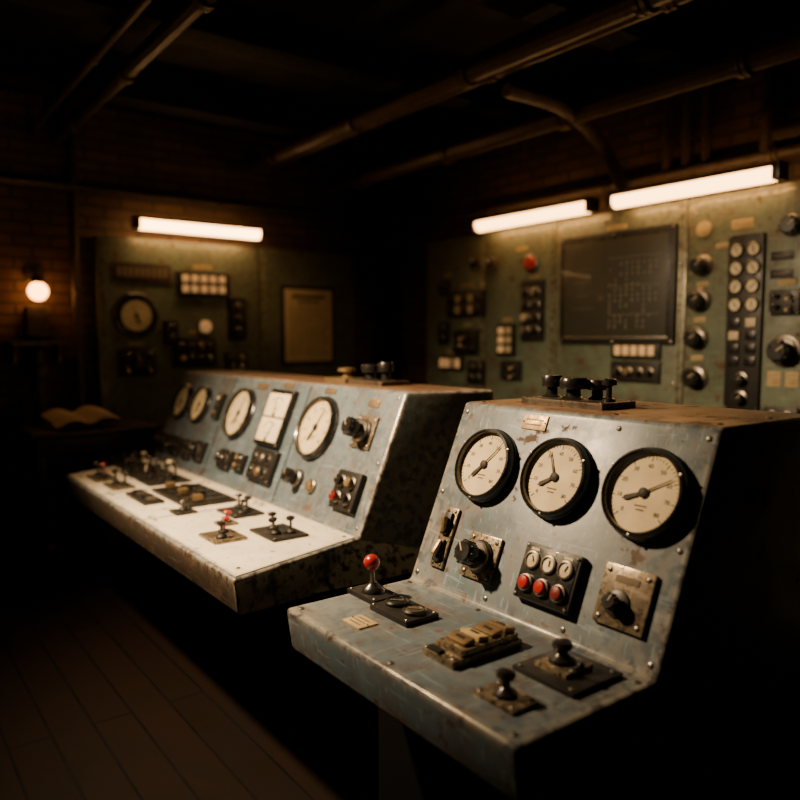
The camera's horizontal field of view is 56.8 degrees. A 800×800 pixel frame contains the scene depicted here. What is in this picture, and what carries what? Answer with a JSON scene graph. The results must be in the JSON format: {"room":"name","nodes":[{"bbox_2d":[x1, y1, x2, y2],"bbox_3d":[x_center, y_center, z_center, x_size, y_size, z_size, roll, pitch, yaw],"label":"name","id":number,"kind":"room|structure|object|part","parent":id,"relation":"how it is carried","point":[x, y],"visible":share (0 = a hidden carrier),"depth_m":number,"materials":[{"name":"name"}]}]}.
{"room":"control room","nodes":[
{"label":"control room","id":0,"kind":"room"},
{"bbox_2d":[0,540,378,799],"bbox_3d":[-0.624,1.475,2.219,7.700,0.100,8.300,-3,6,-37],"label":"floor","id":1,"kind":"structure","parent":0,"point":[100,699],"depth_m":3.19,"materials":[{"name":"brown wood"}]},
{"bbox_2d":[17,420,160,580],"bbox_3d":[-2.208,0.679,5.311,0.850,0.988,0.500,-3,6,-37],"label":"writing desk","id":2,"kind":"object","parent":1,"relation":"on","point":[44,443],"visible":0.79,"depth_m":5.13,"materials":[{"name":"wood"}]},
{"bbox_2d":[38,405,122,429],"bbox_3d":[-2.245,0.115,5.213,0.313,0.126,0.463,4,6,42],"label":"open book","id":3,"kind":"object","parent":2,"relation":"on","point":[88,415],"visible":1,"depth_m":5.17,"materials":[{"name":"paper"}]},
{"bbox_2d":[92,235,259,542],"bbox_3d":[-1.778,-0.098,6.146,1.354,2.400,0.230,-3,6,-37],"label":"control panel","id":4,"kind":"object","parent":1,"relation":"on","point":[165,310],"visible":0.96,"depth_m":5.99,"materials":[{"name":"green paint"}]},
{"bbox_3d":[-2.090,-0.446,5.866,0.120,0.030,0.009,-3,6,-37],"label":"name plate","id":5,"kind":"part","parent":4,"relation":"part of","materials":[{"name":"gold metal"}]},
{"bbox_3d":[-1.705,-0.559,6.145,0.100,0.030,0.009,-3,6,-37],"label":"name plate","id":6,"kind":"part","parent":4,"relation":"part of","materials":[{"name":"gold metal"}]},
{"bbox_2d":[131,215,265,240],"bbox_3d":[-1.642,-1.391,6.026,1.089,0.107,0.245,-3,6,-37],"label":"fluorescent light","id":7,"kind":"object","parent":4,"relation":"attached to","point":[139,222],"visible":1,"depth_m":5.91,"materials":[{"name":"glass"}]},
{"bbox_3d":[-1.641,-1.101,6.149,0.160,0.030,0.009,-3,6,-37],"label":"name plate","id":8,"kind":"part","parent":4,"relation":"part of","materials":[{"name":"gold metal"}]},
{"bbox_3d":[-1.632,-0.961,6.148,0.460,0.200,0.041,-3,6,-37],"label":"lit button panel","id":9,"kind":"part","parent":4,"relation":"part of","materials":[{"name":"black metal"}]},
{"bbox_2d":[197,319,212,333],"bbox_3d":[-1.623,-0.612,6.181,0.130,0.129,0.044,-3,6,-37],"label":"lamp","id":10,"kind":"object","parent":4,"relation":"on","point":[204,326],"depth_m":6.16,"materials":[{"name":"glass"}]},
{"bbox_2d":[66,362,492,756],"bbox_3d":[-0.872,0.535,3.947,1.248,1.494,2.732,-3,6,-37],"label":"control console","id":11,"kind":"object","parent":1,"relation":"on","point":[260,496],"visible":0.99,"depth_m":3.24,"materials":[{"name":"grey paint"}]},
{"bbox_2d":[86,461,117,482],"bbox_3d":[-1.716,0.407,4.256,0.120,0.093,0.220,-3,6,-37],"label":"switch plate","id":12,"kind":"object","parent":11,"relation":"attached to","point":[99,477],"depth_m":4.23,"materials":[{"name":"brown metal"}]},
{"bbox_2d":[103,469,135,490],"bbox_3d":[-1.528,0.426,4.022,0.120,0.093,0.200,-3,6,-37],"label":"switch plate","id":13,"kind":"object","parent":11,"relation":"attached to","point":[117,485],"depth_m":3.98,"materials":[{"name":"brown metal"}]},
{"bbox_2d":[113,450,154,469],"bbox_3d":[-1.670,0.374,4.662,0.200,0.093,0.240,-3,6,-37],"label":"switch plate","id":14,"kind":"object","parent":11,"relation":"attached to","point":[139,464],"depth_m":4.64,"materials":[{"name":"black metal"}]},
{"bbox_2d":[119,456,173,478],"bbox_3d":[-1.519,0.393,4.427,0.240,0.093,0.260,-3,6,-37],"label":"switch plate","id":15,"kind":"object","parent":11,"relation":"attached to","point":[141,472],"depth_m":4.40,"materials":[{"name":"black metal"}]},
{"bbox_2d":[135,460,191,486],"bbox_3d":[-1.340,0.403,4.186,0.240,0.113,0.240,-3,6,-37],"label":"switch plate","id":16,"kind":"object","parent":11,"relation":"attached to","point":[150,480],"depth_m":4.14,"materials":[{"name":"black metal"}]},
{"bbox_2d":[169,499,197,515],"bbox_3d":[-1.002,0.490,3.420,0.100,0.062,0.100,-3,6,-37],"label":"switch plate","id":17,"kind":"object","parent":11,"relation":"attached to","point":[188,510],"depth_m":3.40,"materials":[{"name":"black metal"}]},
{"bbox_2d":[198,516,247,544],"bbox_3d":[-0.715,0.518,2.986,0.140,0.078,0.170,-3,6,-37],"label":"switch plate","id":18,"kind":"object","parent":11,"relation":"attached to","point":[223,536],"depth_m":2.95,"materials":[{"name":"brown metal"}]},
{"bbox_2d":[214,510,237,526],"bbox_3d":[-0.755,0.507,3.206,0.080,0.063,0.080,-3,6,-37],"label":"switch plate","id":19,"kind":"object","parent":11,"relation":"attached to","point":[231,523],"depth_m":3.19,"materials":[{"name":"brown metal"}]},
{"bbox_2d":[216,493,264,518],"bbox_3d":[-0.738,0.483,3.417,0.150,0.078,0.200,-3,6,-37],"label":"switch plate","id":20,"kind":"object","parent":11,"relation":"attached to","point":[239,511],"depth_m":3.39,"materials":[{"name":"black metal"}]},
{"bbox_3d":[-0.765,-0.077,4.127,0.009,0.035,0.120,24,-11,-36],"label":"name plate","id":21,"kind":"part","parent":11,"relation":"part of","materials":[{"name":"gold metal"}]},
{"bbox_2d":[250,511,308,541],"bbox_3d":[-0.499,0.510,3.047,0.160,0.083,0.220,-3,6,-37],"label":"switch plate","id":22,"kind":"object","parent":11,"relation":"attached to","point":[282,532],"depth_m":3.01,"materials":[{"name":"black metal"}]},
{"bbox_3d":[-0.586,-0.077,3.898,0.009,0.030,0.100,24,-11,-36],"label":"name plate","id":23,"kind":"part","parent":11,"relation":"part of","materials":[{"name":"gold metal"}]},
{"bbox_3d":[-0.512,0.360,3.488,0.086,0.090,0.090,24,-11,-36],"label":"rotary knob","id":24,"kind":"part","parent":11,"relation":"part of","materials":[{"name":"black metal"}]},
{"bbox_2d":[305,479,316,493],"bbox_3d":[-0.413,0.392,3.389,0.033,0.067,0.068,24,-11,-36],"label":"lamp","id":25,"kind":"object","parent":11,"relation":"attached to","point":[311,484],"depth_m":3.37,"materials":[{"name":"plastic"}]},
{"bbox_3d":[-0.333,-0.044,3.558,0.009,0.030,0.100,24,-11,-36],"label":"name plate","id":26,"kind":"part","parent":11,"relation":"part of","materials":[{"name":"gold metal"}]},
{"bbox_3d":[-0.192,0.123,3.195,0.111,0.150,0.150,24,-11,-36],"label":"rotary knob","id":27,"kind":"part","parent":11,"relation":"part of","materials":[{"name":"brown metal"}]},
{"bbox_3d":[-0.114,0.013,3.245,0.009,0.035,0.080,24,-11,-36],"label":"name plate","id":28,"kind":"part","parent":11,"relation":"part of","materials":[{"name":"gold metal"}]},
{"bbox_2d":[258,248,354,376],"bbox_3d":[-0.861,-0.158,6.888,0.994,2.400,0.132,-3,6,-37],"label":"control panel","id":29,"kind":"object","parent":1,"relation":"on","point":[276,268],"visible":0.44,"depth_m":6.73,"materials":[{"name":"green paint"}]},
{"bbox_2d":[280,285,334,365],"bbox_3d":[-0.837,-0.681,6.779,0.560,0.720,0.018,-3,6,-37],"label":"poster","id":30,"kind":"object","parent":29,"relation":"attached to","point":[307,312],"visible":1,"depth_m":6.77,"materials":[{"name":"beige paper"}]},
{"bbox_2d":[427,233,486,388],"bbox_3d":[0.539,-0.160,6.489,0.380,2.470,0.787,-3,6,-37],"label":"control panel","id":31,"kind":"object","parent":1,"relation":"on","point":[456,270],"visible":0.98,"depth_m":6.34,"materials":[{"name":"green paint"}]},
{"bbox_3d":[0.440,-0.322,6.434,0.041,0.130,0.320,-3,6,-37],"label":"lit button panel","id":32,"kind":"part","parent":31,"relation":"part of","materials":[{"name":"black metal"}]},
{"bbox_3d":[0.559,-0.968,6.246,0.009,0.030,0.160,-3,6,-37],"label":"name plate","id":33,"kind":"part","parent":31,"relation":"part of","materials":[{"name":"gold metal"}]},
{"bbox_3d":[0.601,-1.138,6.114,0.084,0.130,0.130,-3,6,-37],"label":"rotary knob","id":34,"kind":"part","parent":31,"relation":"part of","materials":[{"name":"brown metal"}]},
{"bbox_2d":[483,222,557,399],"bbox_3d":[0.996,-0.112,5.891,0.363,2.470,0.754,-3,6,-37],"label":"control panel","id":35,"kind":"object","parent":1,"relation":"on","point":[520,264],"visible":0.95,"depth_m":5.76,"materials":[{"name":"green paint"}]},
{"bbox_3d":[0.721,-1.105,5.955,0.084,0.130,0.130,-3,6,-37],"label":"rotary knob","id":36,"kind":"part","parent":35,"relation":"part of","materials":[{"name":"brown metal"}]},
{"bbox_3d":[0.840,-0.477,5.883,0.041,0.260,0.200,-3,6,-37],"label":"lit button panel","id":37,"kind":"part","parent":35,"relation":"part of","materials":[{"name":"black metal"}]},
{"bbox_3d":[0.852,-0.638,5.879,0.009,0.030,0.100,-3,6,-37],"label":"name plate","id":38,"kind":"part","parent":35,"relation":"part of","materials":[{"name":"gold metal"}]},
{"bbox_3d":[0.942,-1.166,5.715,0.009,0.030,0.120,-3,6,-37],"label":"name plate","id":39,"kind":"part","parent":35,"relation":"part of","materials":[{"name":"metal"}]},
{"bbox_2d":[524,254,538,272],"bbox_3d":[0.990,-1.038,5.624,0.055,0.142,0.143,-3,6,-37],"label":"lamp","id":40,"kind":"object","parent":35,"relation":"attached to","point":[531,261],"depth_m":5.60,"materials":[{"name":"plastic"}]},
{"bbox_3d":[0.993,-0.678,5.631,0.076,0.460,0.230,-3,6,-37],"label":"knob panel","id":41,"kind":"part","parent":35,"relation":"part of","materials":[{"name":"black metal"}]},
{"bbox_3d":[1.020,-0.938,5.629,0.009,0.030,0.100,-3,6,-37],"label":"name plate","id":42,"kind":"part","parent":35,"relation":"part of","materials":[{"name":"gold metal"}]},
{"bbox_2d":[471,196,599,232],"bbox_3d":[1.005,-1.364,5.508,0.215,0.107,1.189,-3,6,-37],"label":"fluorescent light","id":43,"kind":"object","parent":35,"relation":"attached to","point":[586,205],"visible":1,"depth_m":5.36,"materials":[{"name":"glass"}]},
{"bbox_2d":[287,375,799,799],"bbox_3d":[0.437,0.684,2.209,1.233,1.479,0.960,-3,6,-37],"label":"control console","id":44,"kind":"object","parent":1,"relation":"on","point":[600,600],"visible":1,"depth_m":1.95,"materials":[{"name":"paint"}]},
{"bbox_3d":[-0.113,0.628,2.100,0.065,0.009,0.085,-3,6,-37],"label":"name plate","id":45,"kind":"part","parent":44,"relation":"part of","materials":[{"name":"beige paper"}]},
{"bbox_2d":[430,506,460,568],"bbox_3d":[0.137,0.445,2.418,0.046,0.200,0.060,25,-11,-35],"label":"switch plate","id":46,"kind":"object","parent":44,"relation":"attached to","point":[442,550],"depth_m":2.41,"materials":[{"name":"brown metal"}]},
{"bbox_3d":[0.220,0.470,2.255,0.096,0.140,0.135,25,-11,-35],"label":"rotary knob","id":47,"kind":"part","parent":44,"relation":"part of","materials":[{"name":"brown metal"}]},
{"bbox_3d":[0.236,0.633,1.648,0.085,0.074,0.125,-3,6,-37],"label":"control lever","id":48,"kind":"part","parent":44,"relation":"part of","materials":[{"name":"brown metal"}]},
{"bbox_3d":[0.420,0.070,2.309,0.009,0.048,0.100,25,-11,-35],"label":"name plate","id":49,"kind":"part","parent":44,"relation":"part of","materials":[{"name":"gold metal"}]},
{"bbox_3d":[0.406,0.488,2.047,0.050,0.160,0.200,25,-11,-35],"label":"push button panel","id":50,"kind":"part","parent":44,"relation":"part of","materials":[{"name":"black metal"}]},
{"bbox_3d":[0.401,0.619,1.777,0.180,0.081,0.190,-3,6,-37],"label":"toggle lever plate","id":51,"kind":"part","parent":44,"relation":"part of","materials":[{"name":"black metal"}]},
{"bbox_2d":[592,562,658,637],"bbox_3d":[0.550,0.493,1.853,0.058,0.155,0.150,25,-11,-35],"label":"switch","id":52,"kind":"object","parent":44,"relation":"attached to","point":[625,604],"depth_m":1.85,"materials":[{"name":"brown metal"}]},
{"bbox_2d":[555,200,688,404],"bbox_3d":[1.548,-0.053,5.170,0.343,2.470,1.054,-3,6,-37],"label":"control panel","id":53,"kind":"object","parent":1,"relation":"on","point":[622,275],"visible":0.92,"depth_m":4.94,"materials":[{"name":"green paint"}]},
{"bbox_3d":[1.468,-1.169,5.007,0.009,0.030,0.160,-3,6,-37],"label":"name plate","id":54,"kind":"part","parent":53,"relation":"part of","materials":[{"name":"gold metal"}]},
{"bbox_3d":[1.552,-0.189,4.924,0.069,0.140,0.380,-3,6,-37],"label":"knob panel","id":55,"kind":"part","parent":53,"relation":"part of","materials":[{"name":"black metal"}]},
{"bbox_3d":[1.563,-0.329,4.921,0.041,0.110,0.380,-3,6,-37],"label":"lit button panel","id":56,"kind":"part","parent":53,"relation":"part of","materials":[{"name":"beige plastic"}]},
{"bbox_2d":[680,181,799,413],"bbox_3d":[2.166,0.017,4.299,0.396,2.470,1.074,-3,6,-37],"label":"control panel","id":57,"kind":"object","parent":1,"relation":"on","point":[741,338],"visible":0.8,"depth_m":4.30,"materials":[{"name":"green paint"}]},
{"bbox_3d":[1.802,-0.140,4.565,0.100,0.165,0.165,-3,6,-37],"label":"rotary knob","id":58,"kind":"part","parent":57,"relation":"part of","materials":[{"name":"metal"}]},
{"bbox_3d":[1.802,-0.379,4.545,0.100,0.150,0.150,-3,6,-37],"label":"rotary knob","id":59,"kind":"part","parent":57,"relation":"part of","materials":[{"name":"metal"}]},
{"bbox_3d":[1.838,-0.262,4.582,0.009,0.030,0.080,-3,6,-37],"label":"name plate","id":60,"kind":"part","parent":57,"relation":"part of","materials":[{"name":"metal"}]},
{"bbox_2d":[605,160,788,209],"bbox_3d":[1.776,-1.280,4.477,0.215,0.107,1.139,-3,6,-37],"label":"fluorescent light","id":61,"kind":"object","parent":57,"relation":"attached to","point":[778,170],"visible":1,"depth_m":4.33,"materials":[{"name":"glass"}]},
{"bbox_3d":[1.808,-0.608,4.519,0.100,0.150,0.150,-3,6,-37],"label":"rotary knob","id":62,"kind":"part","parent":57,"relation":"part of","materials":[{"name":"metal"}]},
{"bbox_3d":[1.844,-0.495,4.555,0.009,0.030,0.080,-3,6,-37],"label":"name plate","id":63,"kind":"part","parent":57,"relation":"part of","materials":[{"name":"gold metal"}]},
{"bbox_3d":[1.814,-0.816,4.494,0.100,0.135,0.135,-3,6,-37],"label":"rotary knob","id":64,"kind":"part","parent":57,"relation":"part of","materials":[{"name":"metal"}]},
{"bbox_3d":[1.850,-0.709,4.530,0.009,0.030,0.080,-3,6,-37],"label":"name plate","id":65,"kind":"part","parent":57,"relation":"part of","materials":[{"name":"metal"}]},
{"bbox_3d":[1.849,-1.038,4.502,0.013,0.100,0.100,-3,6,-37],"label":"round brass plate","id":66,"kind":"part","parent":57,"relation":"part of","materials":[{"name":"gold metal"}]},
{"bbox_3d":[1.922,-0.920,4.416,0.009,0.030,0.080,-3,6,-37],"label":"name plate","id":67,"kind":"part","parent":57,"relation":"part of","materials":[{"name":"metal"}]},
{"bbox_3d":[1.994,-1.027,4.311,0.009,0.055,0.130,-3,6,-37],"label":"name plate","id":68,"kind":"part","parent":57,"relation":"part of","materials":[{"name":"gold metal"}]},
{"bbox_3d":[1.989,-0.450,4.304,0.081,1.020,0.210,-3,6,-37],"label":"dial panel","id":69,"kind":"part","parent":57,"relation":"part of","materials":[{"name":"black metal"}]},
{"bbox_3d":[2.125,-0.121,4.207,0.009,0.085,0.075,-3,6,-37],"label":"name plate","id":70,"kind":"part","parent":57,"relation":"part of","materials":[{"name":"beige paper"}]},
{"bbox_3d":[2.137,-0.708,4.144,0.009,0.050,0.130,-3,6,-37],"label":"name plate","id":71,"kind":"part","parent":57,"relation":"part of","materials":[{"name":"black metal"}]},
{"bbox_3d":[2.116,-0.274,4.113,0.122,0.190,0.190,-3,6,-37],"label":"rotary knob","id":72,"kind":"part","parent":57,"relation":"part of","materials":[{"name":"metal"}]},
{"bbox_3d":[2.137,-0.807,4.136,0.009,0.050,0.130,-3,6,-37],"label":"name plate","id":73,"kind":"part","parent":57,"relation":"part of","materials":[{"name":"black metal"}]},
{"bbox_3d":[2.155,-0.656,4.124,0.009,0.030,0.100,-3,6,-37],"label":"name plate","id":74,"kind":"part","parent":57,"relation":"part of","materials":[{"name":"metal"}]},
{"bbox_3d":[2.142,-0.962,4.064,0.071,0.125,0.125,-3,6,-37],"label":"rotary knob","id":75,"kind":"part","parent":57,"relation":"part of","materials":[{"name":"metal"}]},
{"bbox_3d":[2.185,-0.114,4.127,0.009,0.085,0.070,-3,6,-37],"label":"name plate","id":76,"kind":"part","parent":57,"relation":"part of","materials":[{"name":"beige paper"}]},
{"bbox_2d":[0,88,395,555],"bbox_3d":[-3.080,-0.535,5.361,7.500,3.400,0.120,-3,6,-37],"label":"wall","id":77,"kind":"structure","parent":0,"point":[116,148],"depth_m":5.81,"materials":[{"name":"brick"}]},
{"bbox_2d":[23,266,47,335],"bbox_3d":[-2.671,-0.733,5.449,0.140,0.520,0.213,-3,6,-37],"label":"wall lamp","id":78,"kind":"object","parent":77,"relation":"attached to","point":[36,318],"depth_m":5.46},
{"bbox_2d":[3,341,68,363],"bbox_3d":[-2.676,-0.355,5.453,0.400,0.165,0.240,-3,6,-37],"label":"shelf","id":79,"kind":"object","parent":77,"relation":"attached to","point":[57,344],"depth_m":5.38,"materials":[{"name":"metal"}]},
{"bbox_2d":[64,99,89,545],"bbox_3d":[-2.465,-0.549,5.657,0.094,3.380,0.093,1,5,13],"label":"pipe","id":80,"kind":"object","parent":77,"relation":"attached to","point":[71,175],"visible":0.71,"depth_m":5.61,"materials":[{"name":"metal"}]},
{"bbox_2d":[0,174,393,226],"bbox_3d":[-2.962,-1.576,5.202,7.200,0.080,0.081,-3,6,-37],"label":"conduit","id":81,"kind":"object","parent":77,"relation":"attached to","point":[10,179],"visible":0.99,"depth_m":6.06,"materials":[{"name":"metal"}]},
{"bbox_2d":[240,0,672,175],"bbox_3d":[1.068,-1.746,3.222,0.135,0.133,8.100,-3,6,-37],"label":"ceiling pipe","id":82,"kind":"object","parent":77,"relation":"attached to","point":[467,74],"visible":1,"depth_m":4.06,"materials":[{"name":"metal"}]},
{"bbox_2d":[322,31,799,196],"bbox_3d":[1.741,-1.707,3.729,0.162,0.160,8.100,-3,6,-37],"label":"ceiling pipe","id":83,"kind":"object","parent":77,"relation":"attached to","point":[745,60],"visible":0.89,"depth_m":4.37,"materials":[{"name":"metal"}]},
{"bbox_2d":[0,0,799,159],"bbox_3d":[-0.624,-2.013,1.935,7.700,0.100,8.300,-3,6,-37],"label":"ceiling","id":84,"kind":"structure","parent":0,"point":[449,32],"depth_m":4.54,"materials":[{"name":"metal"}]},
{"bbox_2d":[27,0,152,132],"bbox_3d":[-0.295,-1.724,2.205,0.067,0.066,8.100,-3,6,-37],"label":"ceiling pipe","id":85,"kind":"object","parent":84,"relation":"attached to","point":[94,56],"depth_m":4.02,"materials":[{"name":"brown metal"}]},
{"bbox_2d":[49,0,220,144],"bbox_3d":[-0.159,-1.692,2.309,0.121,0.120,8.100,-3,6,-37],"label":"ceiling pipe","id":86,"kind":"object","parent":84,"relation":"attached to","point":[125,72],"depth_m":3.96,"materials":[{"name":"brown metal"}]},
{"bbox_2d":[0,40,462,165],"bbox_3d":[-2.506,-2.063,4.465,7.500,0.210,0.220,-3,6,-37],"label":"ceiling beam","id":87,"kind":"structure","parent":84,"relation":"attached to","point":[21,66],"depth_m":5.22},
{"bbox_2d":[6,0,576,134],"bbox_3d":[-1.729,-1.979,3.426,7.500,0.210,0.220,-3,6,-37],"label":"ceiling beam","id":88,"kind":"structure","parent":84,"relation":"attached to","point":[233,29],"depth_m":4.24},
{"bbox_2d":[262,0,691,171],"bbox_3d":[1.220,-1.795,3.332,0.081,0.080,8.100,-3,6,-37],"label":"ceiling pipe","id":89,"kind":"object","parent":84,"relation":"attached to","point":[675,4],"depth_m":4.13,"materials":[{"name":"brown metal"}]},
{"bbox_2d":[469,0,744,88],"bbox_3d":[-0.952,-1.894,2.387,7.500,0.210,0.220,-3,6,-37],"label":"ceiling beam","id":90,"kind":"structure","parent":84,"relation":"attached to","point":[663,42],"depth_m":4.05,"materials":[{"name":"brown wood"}]},
{"bbox_2d":[396,27,799,384],"bbox_3d":[2.431,-0.453,4.346,0.120,3.400,8.300,-3,6,-37],"label":"wall","id":91,"kind":"structure","parent":0,"point":[545,164],"depth_m":5.86,"materials":[{"name":"brick"}]},
{"bbox_2d":[501,82,654,207],"bbox_3d":[1.167,-1.568,4.674,1.391,0.570,0.084,-3,6,-37],"label":"curved pipe","id":92,"kind":"object","parent":91,"relation":"attached to","point":[509,90],"visible":0.76,"depth_m":4.60,"materials":[{"name":"metal"}]},
{"bbox_2d":[444,143,799,223],"bbox_3d":[2.542,-1.396,3.852,0.094,0.093,7.100,-3,6,-37],"label":"conduit","id":93,"kind":"object","parent":91,"relation":"attached to","point":[774,153],"visible":0.86,"depth_m":4.99,"materials":[{"name":"metal"}]},
{"bbox_2d":[661,72,673,203],"bbox_3d":[1.779,-1.739,4.918,0.074,0.890,0.076,-3,6,-37],"label":"pipe","id":94,"kind":"object","parent":91,"relation":"attached to","point":[667,136],"visible":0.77,"depth_m":4.90,"materials":[{"name":"metal"}]},
{"bbox_2d":[680,90,692,200],"bbox_3d":[1.863,-1.730,4.806,0.074,0.890,0.076,-3,6,-37],"label":"pipe","id":95,"kind":"object","parent":91,"relation":"attached to","point":[687,130],"visible":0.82,"depth_m":4.79,"materials":[{"name":"metal"}]},
{"bbox_2d":[700,86,712,197],"bbox_3d":[1.946,-1.720,4.694,0.074,0.890,0.076,-3,6,-37],"label":"pipe","id":96,"kind":"object","parent":91,"relation":"attached to","point":[706,128],"visible":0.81,"depth_m":4.67,"materials":[{"name":"metal"}]},
{"bbox_2d":[757,30,782,187],"bbox_3d":[2.175,-1.693,4.355,0.133,0.890,0.135,-3,6,-37],"label":"pipe","id":97,"kind":"object","parent":91,"relation":"attached to","point":[769,113],"visible":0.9,"depth_m":4.32,"materials":[{"name":"metal"}]},
{"bbox_2d":[772,119,799,140],"bbox_3d":[3.374,-1.395,2.598,0.122,0.120,4.100,-3,6,-37],"label":"conduit","id":98,"kind":"object","parent":91,"relation":"attached to","point":[791,129],"visible":1,"depth_m":4.16,"materials":[{"name":"metal"}]}
]}

